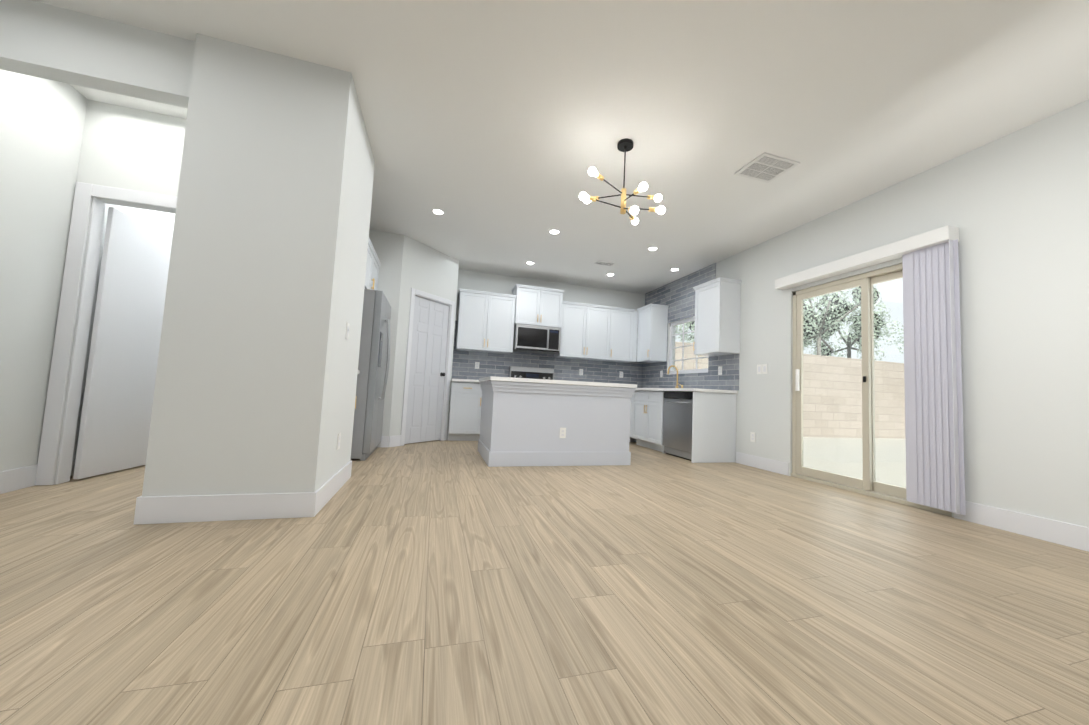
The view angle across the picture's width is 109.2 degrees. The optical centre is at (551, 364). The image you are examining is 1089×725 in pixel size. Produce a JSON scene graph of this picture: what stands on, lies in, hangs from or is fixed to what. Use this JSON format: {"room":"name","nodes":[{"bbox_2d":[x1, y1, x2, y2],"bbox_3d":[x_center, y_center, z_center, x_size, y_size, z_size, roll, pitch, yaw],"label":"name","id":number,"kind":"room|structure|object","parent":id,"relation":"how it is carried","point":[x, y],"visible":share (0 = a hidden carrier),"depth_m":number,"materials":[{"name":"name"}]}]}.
{"room":"kitchen","nodes":[
{"label":"kitchen","id":0,"kind":"room"},
{"bbox_2d":[0,69,174,475],"bbox_3d":[-2.883,-0.680,0.671,0.100,2.770,8.400,4,-4,-17],"label":"wall","id":1,"kind":"structure","parent":0,"point":[42,120],"depth_m":2.53,"materials":[{"name":"white paint"}]},
{"bbox_2d":[0,464,37,493],"bbox_3d":[-2.595,0.580,-0.374,0.014,0.140,6.310,4,-4,-17],"label":"baseboard","id":2,"kind":"structure","parent":1,"relation":"attached to","point":[23,477],"depth_m":2.51,"materials":[{"name":"white wood"}]},
{"bbox_2d":[0,0,187,106],"bbox_3d":[-2.633,-1.776,2.190,1.110,0.350,0.120,4,-4,-17],"label":"wall","id":3,"kind":"structure","parent":0,"point":[38,39],"depth_m":2.16,"materials":[{"name":"white paint"}]},
{"bbox_2d":[38,99,185,484],"bbox_3d":[-2.952,-0.525,2.934,1.090,2.770,0.100,4,-4,-17],"label":"wall","id":4,"kind":"structure","parent":0,"point":[123,147],"depth_m":2.88,"materials":[{"name":"white paint"}]},
{"bbox_2d":[35,182,176,484],"bbox_3d":[-2.966,-0.214,2.859,1.040,2.140,0.030,4,-4,-17],"label":"door frame","id":5,"kind":"structure","parent":4,"relation":"attached to","point":[85,193],"depth_m":2.74,"materials":[{"name":"white wood"}]},
{"bbox_2d":[73,207,172,478],"bbox_3d":[-3.393,-0.158,3.254,0.229,2.018,0.806,4,-4,-17],"label":"hall door","id":6,"kind":"structure","parent":4,"relation":"in","point":[114,430],"depth_m":3.06,"materials":[{"name":"white wood"}]},
{"bbox_2d":[142,33,355,496],"bbox_3d":[-1.734,-0.515,2.258,0.810,2.770,0.002,4,-4,-17],"label":"wall","id":7,"kind":"structure","parent":0,"point":[256,377],"depth_m":2.26,"materials":[{"name":"white paint"}]},
{"bbox_2d":[134,496,143,524],"bbox_3d":[-2.328,0.793,2.493,0.021,0.140,0.964,4,-4,-17],"label":"baseboard","id":8,"kind":"structure","parent":7,"relation":"attached to","point":[137,509],"depth_m":2.04,"materials":[{"name":"white wood"}]},
{"bbox_2d":[140,492,307,523],"bbox_3d":[-1.779,0.796,2.164,0.780,0.140,0.015,4,-4,-17],"label":"baseboard","id":9,"kind":"structure","parent":7,"relation":"attached to","point":[177,509],"depth_m":2.14,"materials":[{"name":"white wood"}]},
{"bbox_2d":[320,92,374,486],"bbox_3d":[-1.915,-0.482,2.850,0.810,2.770,0.820,4,-4,-17],"label":"wall","id":10,"kind":"structure","parent":0,"point":[354,237],"depth_m":2.82,"materials":[{"name":"white paint"}]},
{"bbox_2d":[308,460,351,516],"bbox_3d":[-1.550,0.849,2.769,0.014,0.140,1.044,4,-4,-17],"label":"baseboard","id":11,"kind":"structure","parent":10,"relation":"attached to","point":[318,499],"depth_m":2.53,"materials":[{"name":"white wood"}]},
{"bbox_2d":[336,433,340,449],"bbox_3d":[-1.538,0.550,2.792,0.008,0.116,0.072,4,-4,-17],"label":"outlet","id":12,"kind":"object","parent":10,"relation":"attached to","point":[339,434],"depth_m":2.78,"materials":[{"name":"white plastic"}]},
{"bbox_2d":[345,323,348,338],"bbox_3d":[-1.493,-0.248,2.829,0.013,0.116,0.072,4,-4,-17],"label":"light switch","id":13,"kind":"object","parent":10,"relation":"attached to","point":[347,324],"depth_m":2.81,"materials":[{"name":"white plastic"}]},
{"bbox_2d":[369,230,403,446],"bbox_3d":[-2.452,-0.362,4.920,0.890,2.770,0.100,4,-4,-17],"label":"wall","id":14,"kind":"structure","parent":0,"point":[388,247],"depth_m":5.00,"materials":[{"name":"white paint"}]},
{"bbox_2d":[365,238,380,289],"bbox_3d":[-2.389,-1.094,4.423,0.666,0.495,0.979,4,-4,-17],"label":"upper cabinet","id":15,"kind":"object","parent":14,"relation":"attached to","point":[373,264],"visible":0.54,"depth_m":4.46,"materials":[{"name":"white wood"}]},
{"bbox_2d":[388,235,458,444],"bbox_3d":[-1.862,-0.282,5.671,0.821,2.770,1.200,4,-4,-17],"label":"wall","id":16,"kind":"structure","parent":0,"point":[428,269],"depth_m":5.24,"materials":[{"name":"white paint"}]},
{"bbox_2d":[404,296,448,443],"bbox_3d":[-1.778,0.079,5.517,0.516,2.012,0.505,4,-4,-17],"label":"pantry door","id":17,"kind":"structure","parent":16,"relation":"in","point":[427,374],"depth_m":5.49,"materials":[{"name":"white paint"}]},
{"bbox_2d":[400,288,454,445],"bbox_3d":[-1.756,0.045,5.505,0.626,2.105,0.625,4,-4,-17],"label":"door frame","id":18,"kind":"structure","parent":16,"relation":"attached to","point":[414,292],"depth_m":5.65,"materials":[{"name":"white wood"}]},
{"bbox_2d":[0,440,1088,724],"bbox_3d":[0.013,0.961,1.960,6.590,0.050,9.550,4,-4,-17],"label":"floor","id":19,"kind":"structure","parent":0,"point":[438,582],"depth_m":1.44,"materials":[{"name":"brown wood"}]},
{"bbox_2d":[351,289,390,460],"bbox_3d":[-2.326,0.100,4.383,0.880,1.785,0.900,4,-4,-17],"label":"refrigerator","id":20,"kind":"object","parent":19,"relation":"on","point":[373,362],"visible":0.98,"depth_m":4.06,"materials":[{"name":"grey metal"}]},
{"bbox_2d":[509,366,553,379],"bbox_3d":[-0.294,0.630,6.370,0.760,1.195,0.651,4,-4,-17],"label":"range","id":21,"kind":"object","parent":19,"relation":"on","point":[530,373],"visible":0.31,"depth_m":6.61,"materials":[{"name":"grey metal"}]},
{"bbox_2d":[448,379,636,441],"bbox_3d":[0.098,0.793,6.501,3.534,0.926,0.618,4,-4,-17],"label":"base cabinet","id":22,"kind":"object","parent":19,"relation":"on","point":[465,409],"depth_m":5.80,"materials":[{"name":"painted wood"},{"name":"brushed gold"}]},
{"bbox_2d":[478,380,635,466],"bbox_3d":[-0.006,0.685,4.728,1.672,0.884,1.072,4,-4,-17],"label":"kitchen island","id":23,"kind":"object","parent":19,"relation":"on","point":[533,422],"depth_m":4.23,"materials":[{"name":"white wood"}]},
{"bbox_2d":[479,376,636,387],"bbox_3d":[0.016,0.222,4.760,1.700,0.042,1.100,4,-4,-17],"label":"island countertop","id":24,"kind":"structure","parent":23,"relation":"on","point":[520,380],"depth_m":4.22,"materials":[{"name":"white stone"}]},
{"bbox_2d":[662,392,692,460],"bbox_3d":[1.945,0.818,5.264,0.652,0.875,0.668,4,-4,-17],"label":"dishwasher","id":25,"kind":"object","parent":19,"relation":"on","point":[677,422],"visible":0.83,"depth_m":5.16,"materials":[{"name":"grey metal"}]},
{"bbox_2d":[630,388,737,462],"bbox_3d":[1.818,0.822,5.763,0.668,0.926,1.790,4,-4,-17],"label":"base cabinet","id":26,"kind":"object","parent":19,"relation":"on","point":[713,425],"depth_m":4.98,"materials":[{"name":"white painted wood"},{"name":"brushed gold"}]},
{"bbox_2d":[667,365,682,387],"bbox_3d":[1.930,0.190,6.056,0.208,0.379,0.170,4,-4,-17],"label":"faucet","id":27,"kind":"object","parent":26,"relation":"on","point":[677,383],"visible":0.96,"depth_m":6.12,"materials":[{"name":"gold metal"}]},
{"bbox_2d":[455,269,644,337],"bbox_3d":[-0.826,-0.163,6.687,5.320,2.770,0.150,4,-4,-17],"label":"wall","id":28,"kind":"structure","parent":0,"point":[483,281],"depth_m":6.96,"materials":[{"name":"white paint"}]},
{"bbox_2d":[475,362,479,368],"bbox_3d":[-1.249,0.007,6.457,0.072,0.116,0.008,4,-4,-17],"label":"outlet","id":29,"kind":"object","parent":28,"relation":"attached to","point":[476,363],"depth_m":6.45,"materials":[{"name":"white plastic"}]},
{"bbox_2d":[456,284,637,362],"bbox_3d":[-0.011,-0.713,6.673,3.173,1.120,0.406,4,-4,-17],"label":"upper cabinet","id":30,"kind":"object","parent":28,"relation":"attached to","point":[487,321],"visible":1,"depth_m":6.50,"materials":[{"name":"white wood"}]},
{"bbox_2d":[513,324,560,354],"bbox_3d":[-0.275,-0.430,6.553,0.760,0.420,0.431,4,-4,-17],"label":"microwave","id":31,"kind":"object","parent":30,"relation":"attached to","point":[536,339],"visible":0.98,"depth_m":6.39,"materials":[{"name":"grey metal"}]},
{"bbox_2d":[451,321,642,387],"bbox_3d":[0.070,-0.571,6.900,3.540,1.842,0.008,4,-4,-17],"label":"tile backsplash","id":32,"kind":"structure","parent":28,"relation":"attached to","point":[463,364],"depth_m":6.81,"materials":[{"name":"grey tile"}]},
{"bbox_2d":[33,0,1088,293],"bbox_3d":[0.146,-1.874,2.158,6.590,0.100,9.550,4,-4,-17],"label":"ceiling","id":33,"kind":"structure","parent":0,"point":[497,130],"depth_m":2.58,"materials":[{"name":"white paint"}]},
{"bbox_2d":[431,209,444,214],"bbox_3d":[-1.290,-1.733,4.377,0.149,0.007,0.149,5,-4,-26],"label":"recessed light","id":34,"kind":"object","parent":33,"relation":"in","point":[436,211],"depth_m":4.37,"materials":[{"name":"white"}]},
{"bbox_2d":[548,229,559,233],"bbox_3d":[0.029,-1.644,4.774,0.149,0.007,0.149,4,-4,-23],"label":"recessed light","id":35,"kind":"object","parent":33,"relation":"in","point":[551,231],"depth_m":4.76,"materials":[{"name":"white"}]},
{"bbox_2d":[594,261,613,265],"bbox_3d":[0.789,-1.528,5.837,0.270,0.016,0.130,4,-4,-17],"label":"ceiling vent","id":36,"kind":"object","parent":33,"relation":"in","point":[604,263],"visible":1,"depth_m":5.81,"materials":[{"name":"white metal"}]},
{"bbox_2d":[579,138,664,224],"bbox_3d":[0.571,-1.400,3.016,0.720,0.686,0.553,4,-4,-17],"label":"chandelier","id":37,"kind":"object","parent":33,"relation":"hanging from","point":[625,145],"visible":1,"depth_m":2.99,"materials":[{"name":"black metal"}]},
{"bbox_2d":[647,246,658,250],"bbox_3d":[1.347,-1.555,5.171,0.149,0.007,0.149,5,-4,-26],"label":"recessed light","id":38,"kind":"object","parent":33,"relation":"in","point":[653,248],"depth_m":5.16,"materials":[{"name":"white plastic"}]},
{"bbox_2d":[734,152,799,182],"bbox_3d":[1.813,-1.660,3.272,0.370,0.016,0.320,4,-4,-17],"label":"ceiling vent","id":39,"kind":"object","parent":33,"relation":"in","point":[765,167],"visible":1,"depth_m":3.25,"materials":[{"name":"white metal"}]},
{"bbox_2d":[667,99,1088,526],"bbox_3d":[3.156,-0.236,2.984,0.150,2.770,9.550,4,-4,-17],"label":"wall","id":40,"kind":"structure","parent":0,"point":[1013,207],"depth_m":2.73,"materials":[{"name":"white paint"}]},
{"bbox_2d":[637,304,668,362],"bbox_3d":[1.767,-0.541,6.825,0.330,0.965,0.445,4,-4,-17],"label":"upper cabinet","id":41,"kind":"object","parent":40,"relation":"attached to","point":[652,319],"depth_m":6.64,"materials":[{"name":"white wood"}]},
{"bbox_2d":[666,317,707,374],"bbox_3d":[2.172,-0.301,6.143,0.102,0.886,1.046,4,-4,-17],"label":"kitchen window","id":42,"kind":"structure","parent":40,"relation":"in","point":[672,348],"depth_m":6.31,"materials":[{"name":"white"}]},
{"bbox_2d":[643,263,739,390],"bbox_3d":[2.112,-0.522,6.241,0.008,1.842,2.430,4,-4,-17],"label":"tile backsplash","id":43,"kind":"structure","parent":40,"relation":"attached to","point":[677,297],"depth_m":6.16,"materials":[{"name":"grey tile"}]},
{"bbox_2d":[693,277,740,355],"bbox_3d":[2.243,-0.628,5.266,0.330,0.965,0.500,4,-4,-17],"label":"upper cabinet","id":44,"kind":"object","parent":40,"relation":"attached to","point":[717,316],"depth_m":5.07,"materials":[{"name":"white wood"}]},
{"bbox_2d":[718,366,721,374],"bbox_3d":[2.328,0.077,5.358,0.008,0.116,0.072,4,-4,-17],"label":"outlet","id":45,"kind":"object","parent":40,"relation":"attached to","point":[720,367],"depth_m":5.35,"materials":[{"name":"white plastic"}]},
{"bbox_2d":[750,432,755,441],"bbox_3d":[2.466,0.884,4.747,0.008,0.116,0.072,4,-4,-17],"label":"outlet","id":46,"kind":"object","parent":40,"relation":"attached to","point":[752,436],"depth_m":4.75,"materials":[{"name":"white plastic"}]},
{"bbox_2d":[757,364,767,373],"bbox_3d":[2.540,0.050,4.680,0.013,0.116,0.152,4,-4,-17],"label":"light switch","id":47,"kind":"object","parent":40,"relation":"attached to","point":[761,368],"depth_m":4.67,"materials":[{"name":"white plastic"}]},
{"bbox_2d":[736,452,788,475],"bbox_3d":[2.485,1.166,4.612,0.014,0.140,0.760,4,-4,-17],"label":"baseboard","id":48,"kind":"structure","parent":40,"relation":"attached to","point":[776,466],"depth_m":4.56,"materials":[{"name":"white wood"}]},
{"bbox_2d":[775,225,958,289],"bbox_3d":[2.841,-0.963,3.703,0.128,0.110,1.570,4,-4,-17],"label":"headrail valance","id":49,"kind":"object","parent":40,"relation":"attached to","point":[892,251],"visible":1,"depth_m":3.47,"materials":[{"name":"white"}]},
{"bbox_2d":[902,239,965,514],"bbox_3d":[2.972,0.075,3.030,0.105,2.040,0.374,4,-4,-17],"label":"vertical blinds","id":50,"kind":"object","parent":49,"relation":"hanging from","point":[935,473],"visible":1,"depth_m":3.01,"materials":[{"name":"grey"}]},
{"bbox_2d":[791,264,951,516],"bbox_3d":[2.909,0.162,3.656,0.125,2.048,1.376,4,-4,-17],"label":"sliding glass door","id":51,"kind":"structure","parent":40,"relation":"attached to","point":[868,484],"depth_m":3.64,"materials":[{"name":"beige"}]},
{"bbox_2d":[954,501,1088,551],"bbox_3d":[3.689,0.946,0.662,0.014,0.140,4.670,4,-4,-17],"label":"baseboard","id":52,"kind":"structure","parent":40,"relation":"attached to","point":[1054,531],"depth_m":2.52,"materials":[{"name":"white wood"}]},
{"label":"outside","id":53,"kind":"structure","parent":0,"visible":0},
{"bbox_2d":[803,437,905,487],"bbox_3d":[9.180,1.758,6.305,13.530,0.100,20.000,4,-4,-17],"label":"ground","id":54,"kind":"structure","parent":53,"point":[880,448],"depth_m":6.35,"materials":[{"name":"beige concrete"}]},
{"bbox_2d":[675,287,903,360],"bbox_3d":[6.952,-1.932,14.872,15.760,8.362,5.450,4,-4,-17],"label":"trees","id":55,"kind":"object","parent":54,"relation":"on","point":[845,311],"depth_m":15.04,"materials":[{"name":"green plant"}]},
{"bbox_2d":[675,342,904,438],"bbox_3d":[10.059,0.535,3.658,13.530,2.170,14.300,4,-4,-17],"label":"block wall","id":56,"kind":"structure","parent":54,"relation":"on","point":[838,399],"depth_m":10.18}
]}

